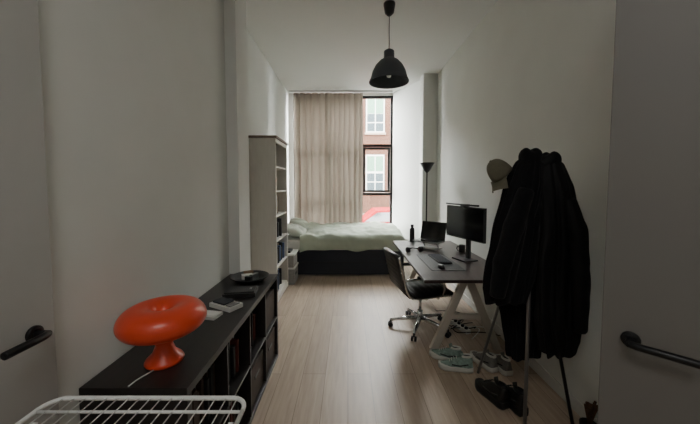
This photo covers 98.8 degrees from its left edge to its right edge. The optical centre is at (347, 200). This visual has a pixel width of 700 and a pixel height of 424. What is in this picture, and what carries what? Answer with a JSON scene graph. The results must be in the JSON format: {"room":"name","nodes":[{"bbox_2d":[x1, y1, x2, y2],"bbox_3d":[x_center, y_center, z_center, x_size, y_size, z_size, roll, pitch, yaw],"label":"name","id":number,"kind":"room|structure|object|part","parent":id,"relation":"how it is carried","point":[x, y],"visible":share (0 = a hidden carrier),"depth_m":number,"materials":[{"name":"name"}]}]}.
{"room":"bedroom","nodes":[
{"label":"bedroom","id":0,"kind":"room"},
{"bbox_2d":[37,0,289,423],"bbox_3d":[-1.250,-0.337,2.611,0.500,3.600,8.450,0,3,0],"label":"wall","id":1,"kind":"structure","parent":0,"point":[151,108],"depth_m":1.61,"materials":[{"name":"paint"}]},
{"bbox_2d":[0,0,59,423],"bbox_3d":[-1.045,0.113,0.612,0.106,2.890,0.910,0,3,0],"label":"door","id":2,"kind":"structure","parent":1,"relation":"in","point":[28,365],"depth_m":0.98,"materials":[{"name":"paint"}]},
{"bbox_2d":[288,93,392,219],"bbox_3d":[-0.155,-0.553,6.730,2.290,3.600,0.200,0,3,0],"label":"wall","id":3,"kind":"structure","parent":0,"point":[290,95],"depth_m":6.60,"materials":[{"name":"paint"}]},
{"bbox_2d":[293,96,392,222],"bbox_3d":[-0.105,-0.835,6.655,2.190,2.930,0.120,0,3,0],"label":"window","id":4,"kind":"structure","parent":3,"relation":"in","point":[389,147],"depth_m":6.63,"materials":[{"name":"black metal"}]},
{"bbox_2d":[246,0,496,92],"bbox_3d":[0.150,-2.195,2.514,3.300,0.120,8.450,0,3,0],"label":"ceiling","id":5,"kind":"structure","parent":0,"point":[307,44],"depth_m":4.00,"materials":[{"name":"paint"}]},
{"bbox_2d":[289,90,392,92],"bbox_3d":[-0.150,-2.319,6.367,2.200,0.035,0.040,0,3,0],"label":"rail","id":6,"kind":"object","parent":5,"relation":"attached to","point":[290,91],"visible":1,"depth_m":6.35,"materials":[{"name":"white metal"}]},
{"bbox_2d":[293,92,329,223],"bbox_3d":[-0.771,-0.874,6.448,0.795,2.830,0.110,0,3,0],"label":"curtain","id":7,"kind":"object","parent":6,"relation":"hanging from","point":[311,111],"visible":0.94,"depth_m":6.43,"materials":[{"name":"beige fabric"}]},
{"bbox_2d":[329,93,362,222],"bbox_3d":[-0.052,-0.874,6.454,0.760,2.830,0.098,0,3,0],"label":"curtain","id":8,"kind":"object","parent":6,"relation":"hanging from","point":[346,109],"visible":0.96,"depth_m":6.43,"materials":[{"name":"beige fabric"}]},
{"bbox_2d":[369,0,408,88],"bbox_3d":[0.458,-1.749,3.333,0.445,0.855,0.445,0,3,0],"label":"pendant lamp","id":9,"kind":"object","parent":5,"relation":"hanging from","point":[389,72],"visible":1,"depth_m":3.28,"materials":[{"name":"metal"}]},
{"bbox_2d":[251,261,580,423],"bbox_3d":[0.150,1.520,2.708,3.300,0.120,8.450,0,3,0],"label":"floor","id":10,"kind":"structure","parent":0,"point":[340,360],"depth_m":2.61,"materials":[{"name":"brown wood"}]},
{"bbox_2d":[15,396,245,423],"bbox_3d":[-0.642,1.117,0.507,0.649,0.908,1.009,0,3,0],"label":"drying rack","id":11,"kind":"object","parent":10,"relation":"on","point":[38,410],"visible":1,"depth_m":0.92,"materials":[{"name":"white metal"}]},
{"bbox_2d":[79,274,278,423],"bbox_3d":[-0.869,1.106,2.013,0.438,0.780,1.565,0,3,0],"label":"bookshelf","id":12,"kind":"object","parent":10,"relation":"on","point":[235,353],"visible":0.79,"depth_m":1.61,"materials":[{"name":"black wood"}]},
{"bbox_2d":[113,295,206,386],"bbox_3d":[-0.855,0.612,1.393,0.366,0.270,0.368,0,3,0],"label":"table lamp","id":13,"kind":"object","parent":12,"relation":"on","point":[158,321],"visible":1,"depth_m":1.31,"materials":[{"name":"orange plastic"}]},
{"bbox_2d":[205,297,242,319],"bbox_3d":[-0.855,0.698,1.951,0.203,0.040,0.269,2,3,27],"label":"books","id":14,"kind":"object","parent":12,"relation":"on","point":[224,304],"visible":0.85,"depth_m":1.97,"materials":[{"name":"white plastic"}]},
{"bbox_2d":[222,285,257,297],"bbox_3d":[-0.805,0.681,2.258,0.230,0.042,0.160,0,3,-9],"label":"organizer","id":15,"kind":"object","parent":12,"relation":"on","point":[235,291],"visible":0.95,"depth_m":2.20,"materials":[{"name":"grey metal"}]},
{"bbox_2d":[229,270,268,283],"bbox_3d":[-0.840,0.651,2.568,0.324,0.069,0.324,0,3,0],"label":"bowl","id":16,"kind":"object","parent":12,"relation":"on","point":[250,276],"visible":1,"depth_m":2.55,"materials":[{"name":"ceramic"}]},
{"bbox_2d":[248,135,287,301],"bbox_3d":[-1.106,0.255,4.309,0.372,2.240,0.780,0,3,0],"label":"bookcase","id":17,"kind":"object","parent":10,"relation":"on","point":[267,153],"visible":0.81,"depth_m":3.95,"materials":[{"name":"white wood"}]},
{"bbox_2d":[288,248,298,284],"bbox_3d":[-1.065,1.073,4.983,0.430,0.535,0.380,0,3,0],"label":"storage boxes","id":18,"kind":"object","parent":10,"relation":"on","point":[292,253],"visible":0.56,"depth_m":4.81,"materials":[{"name":"white wood"}]},
{"bbox_2d":[288,217,407,273],"bbox_3d":[-0.080,0.825,5.802,2.240,0.944,1.231,0,3,0],"label":"bed","id":19,"kind":"object","parent":10,"relation":"on","point":[336,247],"visible":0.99,"depth_m":5.26,"materials":[{"name":"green fabric"}]},
{"bbox_2d":[383,247,453,341],"bbox_3d":[0.773,0.987,3.365,0.728,0.877,0.689,0,3,0],"label":"office chair","id":20,"kind":"object","parent":10,"relation":"on","point":[414,289],"visible":0.86,"depth_m":3.25,"materials":[{"name":"black leather"}]},
{"bbox_2d":[420,162,433,220],"bbox_3d":[1.300,0.358,4.976,0.270,1.965,0.270,0,3,0],"label":"floor lamp","id":21,"kind":"object","parent":10,"relation":"on","point":[426,166],"visible":0.59,"depth_m":4.90,"materials":[{"name":"black metal"}]},
{"bbox_2d":[393,241,501,349],"bbox_3d":[1.135,1.036,3.679,0.890,0.745,1.920,0,3,0],"label":"desk","id":22,"kind":"object","parent":10,"relation":"on","point":[474,272],"visible":0.62,"depth_m":2.91,"materials":[{"name":"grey wood"}]},
{"bbox_2d":[409,224,414,241],"bbox_3d":[0.970,0.486,4.532,0.076,0.262,0.076,0,3,0],"label":"water bottle","id":23,"kind":"object","parent":22,"relation":"on","point":[412,230],"visible":0.9,"depth_m":4.50,"materials":[{"name":"black plastic"}]},
{"bbox_2d":[405,246,422,252],"bbox_3d":[0.834,0.617,3.858,0.216,0.070,0.153,-1,3,-17],"label":"headphones","id":24,"kind":"object","parent":22,"relation":"on","point":[420,248],"visible":1,"depth_m":3.81,"materials":[{"name":"black plastic"}]},
{"bbox_2d":[412,221,446,250],"bbox_3d":[1.117,0.469,4.101,0.360,0.341,0.314,3,4,40],"label":"laptop","id":25,"kind":"object","parent":22,"relation":"on","point":[431,232],"visible":1,"depth_m":4.15,"materials":[{"name":"black plastic"}]},
{"bbox_2d":[428,254,451,263],"bbox_3d":[1.050,0.661,3.439,0.140,0.020,0.400,0,3,-3],"label":"keyboard","id":26,"kind":"object","parent":22,"relation":"on","point":[440,259],"visible":1,"depth_m":3.37,"materials":[{"name":"black plastic"}]},
{"bbox_2d":[416,254,465,270],"bbox_3d":[1.010,0.679,3.340,0.340,0.003,0.700,0,3,0],"label":"desk mat","id":27,"kind":"object","parent":22,"relation":"on","point":[431,263],"depth_m":3.22,"materials":[{"name":"grey fabric"}]},
{"bbox_2d":[438,264,444,269],"bbox_3d":[0.960,0.670,3.079,0.066,0.041,0.116,0,3,0],"label":"computer mouse","id":28,"kind":"object","parent":22,"relation":"on","point":[440,266],"visible":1,"depth_m":3.04,"materials":[{"name":"black plastic"}]},
{"bbox_2d":[456,244,464,252],"bbox_3d":[1.450,0.609,3.843,0.103,0.090,0.080,2,3,31],"label":"coffee mug","id":29,"kind":"object","parent":22,"relation":"on","point":[461,246],"visible":1,"depth_m":3.80,"materials":[{"name":"black ceramic"}]},
{"bbox_2d":[446,202,486,262],"bbox_3d":[1.339,0.353,3.427,0.180,0.645,0.600,-1,3,-20],"label":"computer monitor","id":30,"kind":"object","parent":22,"relation":"on","point":[464,221],"visible":1,"depth_m":3.38,"materials":[{"name":"black plastic"}]},
{"bbox_2d":[429,343,472,373],"bbox_3d":[0.908,1.380,2.670,0.404,0.164,0.232,2,4,34],"label":"sneakers","id":31,"kind":"object","parent":10,"relation":"on","point":[452,359],"visible":1,"depth_m":2.60,"materials":[{"name":"green fabric"}]},
{"bbox_2d":[435,309,500,338],"bbox_3d":[1.300,1.390,3.472,0.413,0.060,0.796,-1,3,-17],"label":"power strip","id":32,"kind":"object","parent":10,"relation":"on","point":[457,324],"visible":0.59,"depth_m":3.32,"materials":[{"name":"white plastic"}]},
{"bbox_2d":[470,349,512,375],"bbox_3d":[1.258,1.381,2.658,0.254,0.164,0.324,0,3,0],"label":"sneakers","id":33,"kind":"object","parent":10,"relation":"on","point":[493,363],"visible":0.93,"depth_m":2.57,"materials":[{"name":"grey fabric"}]},
{"bbox_2d":[475,376,528,416],"bbox_3d":[1.143,1.387,2.233,0.198,0.196,0.384,-1,3,-22],"label":"boots","id":34,"kind":"object","parent":10,"relation":"on","point":[504,397],"visible":0.94,"depth_m":2.15,"materials":[{"name":"black leather"}]},
{"bbox_2d":[477,159,573,423],"bbox_3d":[1.081,0.610,2.079,0.568,1.770,0.704,-2,4,-35],"label":"coat rack","id":35,"kind":"object","parent":10,"relation":"on","point":[525,398],"depth_m":1.91,"materials":[{"name":"grey metal"}]},
{"bbox_3d":[0.963,-0.158,1.902,0.153,0.218,0.163,0,3,0],"label":"baseball cap","id":36,"kind":"part","parent":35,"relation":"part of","materials":[{"name":"beige fabric"}]},
{"bbox_2d":[483,148,543,305],"bbox_3d":[1.039,0.163,1.877,0.389,0.995,0.244,0,3,0],"label":"coat","id":37,"kind":"object","parent":35,"relation":"hanging from","point":[510,268],"visible":1,"depth_m":1.83,"materials":[{"name":"fabric"}]},
{"bbox_2d":[498,250,541,361],"bbox_3d":[1.256,0.465,2.148,0.364,1.353,0.160,-1,3,-10],"label":"coat","id":38,"kind":"object","parent":35,"relation":"hanging from","point":[513,318],"visible":0.23,"depth_m":2.11,"materials":[{"name":"fabric"}]},
{"bbox_2d":[534,151,590,358],"bbox_3d":[1.372,0.358,1.953,0.308,1.352,0.241,0,3,4],"label":"puffer jacket","id":39,"kind":"object","parent":35,"relation":"hanging from","point":[563,286],"visible":0.9,"depth_m":1.90,"materials":[{"name":"fabric"}]},
{"bbox_2d":[579,401,597,423],"bbox_3d":[1.540,1.387,1.915,0.100,0.230,0.100,0,3,0],"label":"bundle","id":40,"kind":"object","parent":10,"relation":"on","point":[591,409],"visible":0.99,"depth_m":1.90,"materials":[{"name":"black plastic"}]},
{"bbox_2d":[392,0,615,416],"bbox_3d":[1.395,-0.337,2.611,0.810,3.600,8.450,0,3,0],"label":"wall","id":41,"kind":"structure","parent":0,"point":[531,74],"depth_m":2.88,"materials":[{"name":"paint"}]},
{"bbox_2d":[447,283,596,422],"bbox_3d":[1.613,1.393,3.127,0.014,0.090,4.900,0,3,0],"label":"baseboard","id":42,"kind":"structure","parent":41,"relation":"attached to","point":[578,407],"depth_m":2.41,"materials":[{"name":"white wood"}]},
{"bbox_2d":[597,0,699,423],"bbox_3d":[1.227,0.105,0.759,0.108,2.890,0.880,-3,4,-42],"label":"door","id":43,"kind":"structure","parent":41,"relation":"in","point":[649,373],"depth_m":1.00,"materials":[{"name":"paint"}]},
{"label":"outside","id":44,"kind":"structure","parent":0,"visible":0},
{"bbox_3d":[2.000,1.269,23.549,28.000,0.100,33.100,0,3,0],"label":"ground","id":45,"kind":"structure","parent":44,"visible":0},
{"bbox_2d":[363,99,389,214],"bbox_3d":[2.000,-3.187,19.260,24.000,9.250,3.200,0,3,0],"label":"brick building","id":46,"kind":"structure","parent":45,"relation":"on","point":[376,112],"depth_m":17.84,"materials":[{"name":"brick"}]},
{"bbox_2d":[363,207,389,222],"bbox_3d":[1.625,1.054,12.572,4.250,1.480,1.820,0,3,0],"label":"car","id":47,"kind":"object","parent":45,"relation":"on","point":[379,214],"visible":0.02,"depth_m":11.70,"materials":[{"name":"red paint"}]}
]}

